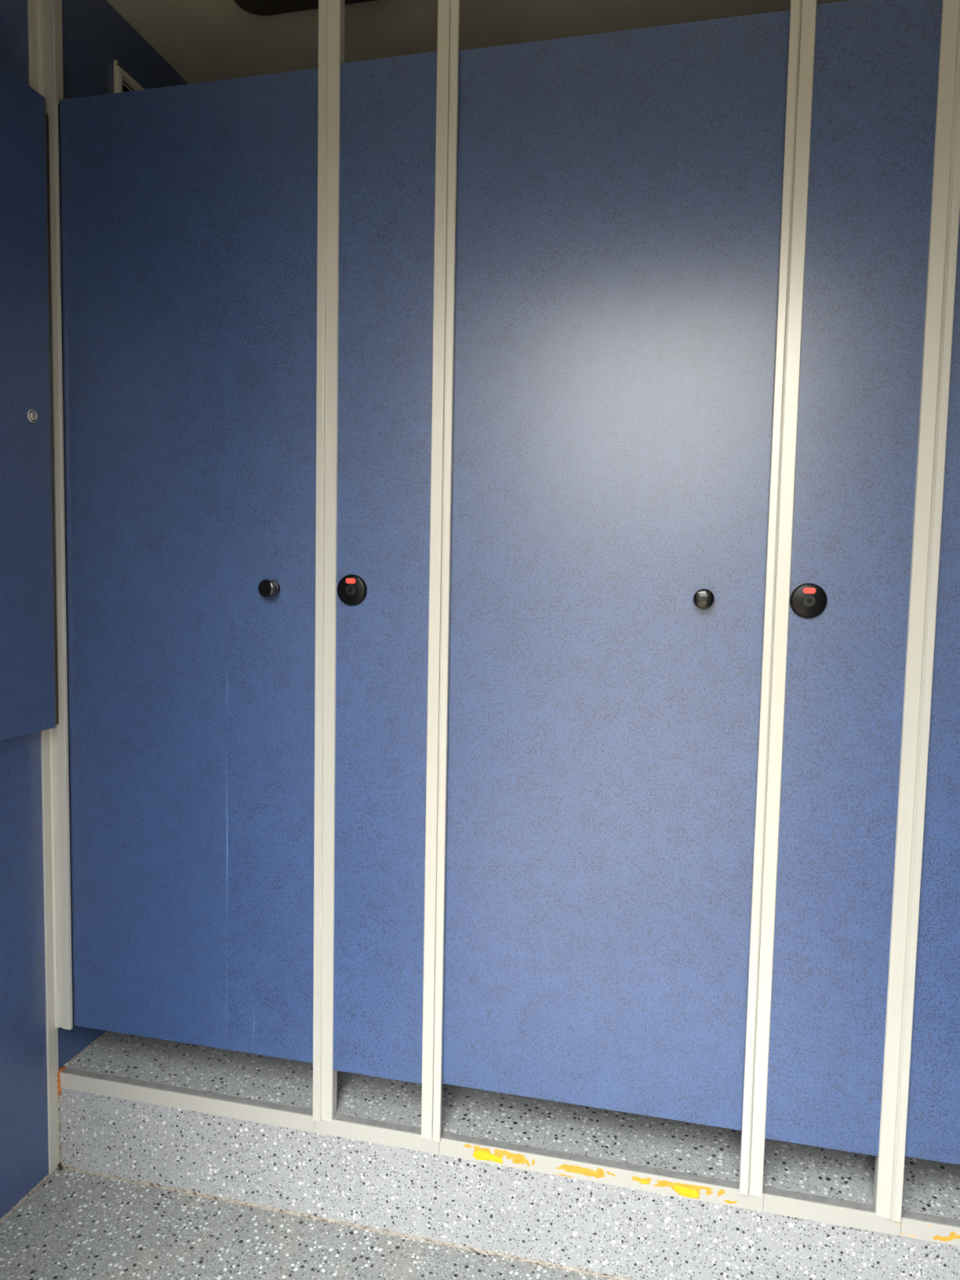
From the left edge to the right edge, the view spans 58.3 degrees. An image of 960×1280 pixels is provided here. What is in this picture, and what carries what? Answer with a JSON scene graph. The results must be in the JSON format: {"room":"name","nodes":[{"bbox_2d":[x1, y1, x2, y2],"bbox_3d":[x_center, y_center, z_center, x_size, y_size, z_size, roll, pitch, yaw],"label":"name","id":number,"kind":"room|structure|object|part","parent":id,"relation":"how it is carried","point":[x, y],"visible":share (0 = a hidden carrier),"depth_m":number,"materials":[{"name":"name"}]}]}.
{"room":"public restroom","nodes":[
{"label":"public restroom","id":0,"kind":"room"},
{"bbox_2d":[0,0,188,1218],"bbox_3d":[-0.927,-0.128,1.854,0.100,2.545,2.670,2,4,13],"label":"wall","id":1,"kind":"structure","parent":0,"point":[95,35],"depth_m":1.76,"materials":[{"name":"blue laminate"}]},
{"bbox_2d":[0,64,58,740],"bbox_3d":[-0.994,-0.403,1.213,0.038,1.239,1.090,2,4,13],"label":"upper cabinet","id":2,"kind":"object","parent":1,"relation":"attached to","point":[28,662],"visible":1,"depth_m":1.66,"materials":[{"name":"blue laminate"}]},
{"bbox_2d":[27,0,59,1174],"bbox_3d":[-0.894,-0.123,1.764,0.004,2.541,0.029,2,4,13],"label":"trim","id":3,"kind":"structure","parent":1,"relation":"attached to","point":[52,1063],"depth_m":1.81,"materials":[{"name":"grey metal"}]},
{"bbox_2d":[36,0,74,1030],"bbox_3d":[-0.866,-0.281,1.770,0.036,2.226,0.034,2,4,13],"label":"post","id":4,"kind":"object","parent":1,"relation":"attached to","point":[49,12],"visible":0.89,"depth_m":1.76,"materials":[{"name":"grey metal"}]},
{"bbox_2d":[113,59,144,93],"bbox_3d":[-0.777,-1.148,2.088,0.014,0.312,0.331,2,4,13],"label":"air vent","id":5,"kind":"object","parent":1,"relation":"in","point":[123,82],"visible":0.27,"depth_m":1.93,"materials":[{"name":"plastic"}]},
{"bbox_2d":[0,1167,610,1279],"bbox_3d":[0.386,1.272,0.922,3.175,0.060,1.270,2,4,13],"label":"floor","id":6,"kind":"structure","parent":0,"point":[76,1225],"depth_m":1.66,"materials":[{"name":"plastic"}]},
{"bbox_2d":[0,1173,50,1223],"bbox_3d":[-1.051,1.185,1.298,0.011,0.011,1.120,2,4,13],"label":"joint","id":7,"kind":"object","parent":6,"relation":"on","point":[48,1175],"visible":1,"depth_m":1.77,"materials":[{"name":"grey"}]},
{"bbox_2d":[57,1094,62,1170],"bbox_3d":[-0.909,1.066,1.862,0.015,0.168,0.012,3,5,24],"label":"joint","id":8,"kind":"object","parent":6,"relation":"on","point":[60,1167],"visible":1,"depth_m":1.86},
{"bbox_2d":[61,1164,633,1279],"bbox_3d":[0.535,1.199,1.537,2.968,0.013,0.014,2,4,13],"label":"joint","id":9,"kind":"object","parent":6,"relation":"on","point":[66,1167],"visible":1,"depth_m":1.71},
{"bbox_2d":[106,0,848,84],"bbox_3d":[0.596,-1.383,1.411,3.175,0.080,2.670,2,4,13],"label":"ceiling","id":10,"kind":"structure","parent":0,"point":[203,41],"depth_m":1.95,"materials":[{"name":"paint"}]},
{"bbox_2d":[234,0,377,15],"bbox_3d":[-0.277,-1.360,1.694,0.540,0.041,0.270,2,4,13],"label":"ceiling fixture","id":11,"kind":"object","parent":10,"relation":"attached to","point":[259,7],"visible":1,"depth_m":1.84,"materials":[{"name":"plastic"}]},
{"bbox_2d":[249,0,318,8],"bbox_3d":[-0.277,-1.342,1.696,0.464,0.006,0.216,2,4,13],"label":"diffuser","id":12,"kind":"object","parent":11,"relation":"attached to","point":[254,4],"depth_m":1.83,"materials":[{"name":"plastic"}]},
{"bbox_2d":[60,1031,959,1279],"bbox_3d":[0.692,1.075,2.212,3.175,0.274,1.400,2,4,13],"label":"floor","id":13,"kind":"structure","parent":0,"point":[630,1233],"depth_m":1.68,"materials":[{"name":"plastic"}]},
{"bbox_2d":[63,1031,111,1066],"bbox_3d":[-0.762,0.888,2.498,0.010,0.010,1.280,2,4,13],"label":"joint","id":14,"kind":"object","parent":13,"relation":"on","point":[98,1039],"visible":0.09,"depth_m":1.95,"materials":[{"name":"grey"}]},
{"bbox_2d":[312,0,345,1121],"bbox_3d":[-0.289,-0.206,1.640,0.040,2.334,0.033,2,4,13],"label":"frame post","id":15,"kind":"object","parent":13,"relation":"on","point":[331,12],"visible":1,"depth_m":1.63,"materials":[{"name":"grey metal"}]},
{"bbox_2d":[59,67,318,1062],"bbox_3d":[-0.583,-0.112,1.704,0.562,1.906,0.044,2,4,13],"label":"door","id":16,"kind":"structure","parent":15,"relation":"attached to","point":[189,211],"depth_m":1.71,"materials":[{"name":"blue laminate"}]},
{"bbox_3d":[-0.406,-0.099,1.657,0.034,0.034,0.032,2,4,13],"label":"door knob","id":17,"kind":"part","parent":16,"relation":"part of","materials":[{"name":"black plastic"}]},
{"bbox_2d":[333,51,436,1084],"bbox_3d":[-0.183,-0.096,1.616,0.186,1.910,0.025,2,4,13],"label":"partition panel","id":18,"kind":"object","parent":15,"relation":"attached to","point":[388,105],"visible":1,"depth_m":1.61,"materials":[{"name":"blue laminate"}]},
{"bbox_3d":[-0.243,-0.094,1.624,0.059,0.059,0.010,2,4,13],"label":"lock plate","id":19,"kind":"part","parent":18,"relation":"part of","materials":[{"name":"black plastic"}]},
{"bbox_2d":[421,0,460,1142],"bbox_3d":[-0.071,-0.199,1.590,0.040,2.334,0.033,2,4,13],"label":"frame post","id":20,"kind":"object","parent":13,"relation":"on","point":[448,11],"visible":1,"depth_m":1.58,"materials":[{"name":"grey metal"}]},
{"bbox_2d":[442,9,790,1130],"bbox_3d":[0.213,-0.083,1.519,0.561,1.906,0.044,2,4,13],"label":"door","id":21,"kind":"structure","parent":20,"relation":"attached to","point":[620,193],"depth_m":1.52,"materials":[{"name":"blue laminate"}]},
{"bbox_3d":[0.383,-0.071,1.474,0.034,0.034,0.032,2,4,13],"label":"door knob","id":22,"kind":"part","parent":21,"relation":"part of","materials":[{"name":"black plastic"}]},
{"bbox_2d":[57,1066,959,1246],"bbox_3d":[0.536,1.006,1.529,2.975,0.054,0.025,2,4,13],"label":"trim","id":23,"kind":"structure","parent":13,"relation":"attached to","point":[916,1225],"depth_m":1.62,"materials":[{"name":"white metal"}]},
{"bbox_3d":[-0.618,0.960,1.790,0.591,0.033,0.003,2,4,13],"label":"rail","id":24,"kind":"part","parent":23,"relation":"part of","materials":[{"name":"beige metal"}]},
{"bbox_3d":[-0.204,0.975,1.694,0.258,0.033,0.003,2,4,13],"label":"rail","id":25,"kind":"part","parent":23,"relation":"part of","materials":[{"name":"beige metal"}]},
{"bbox_3d":[0.213,0.990,1.597,0.597,0.033,0.003,2,4,13],"label":"rail","id":26,"kind":"part","parent":23,"relation":"part of","materials":[{"name":"beige metal"}]},
{"bbox_3d":[0.614,1.004,1.504,0.224,0.033,0.003,2,4,13],"label":"rail","id":27,"kind":"part","parent":23,"relation":"part of","materials":[{"name":"beige metal"}]},
{"bbox_3d":[1.353,1.031,1.333,1.293,0.033,0.003,2,4,13],"label":"rail","id":28,"kind":"part","parent":23,"relation":"part of","materials":[{"name":"beige metal"}]},
{"bbox_2d":[738,0,817,1196],"bbox_3d":[0.507,-0.178,1.456,0.040,2.334,0.033,2,4,13],"label":"frame post","id":29,"kind":"object","parent":13,"relation":"on","point":[802,19],"visible":1,"depth_m":1.45,"materials":[{"name":"grey metal"}]},
{"bbox_2d":[873,0,959,1222],"bbox_3d":[0.727,-0.170,1.405,0.040,2.334,0.033,2,4,13],"label":"frame post","id":30,"kind":"object","parent":13,"relation":"on","point":[945,195],"visible":1,"depth_m":1.40,"materials":[{"name":"grey metal"}]},
{"bbox_2d":[764,0,942,1156],"bbox_3d":[0.613,-0.067,1.432,0.188,1.910,0.025,2,4,13],"label":"partition panel","id":31,"kind":"object","parent":30,"relation":"attached to","point":[876,62],"visible":1,"depth_m":1.43,"materials":[{"name":"blue laminate"}]},
{"bbox_3d":[0.550,-0.066,1.441,0.059,0.059,0.010,2,4,13],"label":"lock plate","id":32,"kind":"part","parent":31,"relation":"part of","materials":[{"name":"black plastic"}]},
{"bbox_2d":[904,212,959,1164],"bbox_3d":[1.035,-0.054,1.345,0.604,1.906,0.012,2,4,13],"label":"door","id":33,"kind":"structure","parent":30,"relation":"attached to","point":[933,1114],"depth_m":1.43,"materials":[{"name":"blue laminate"}]}
]}

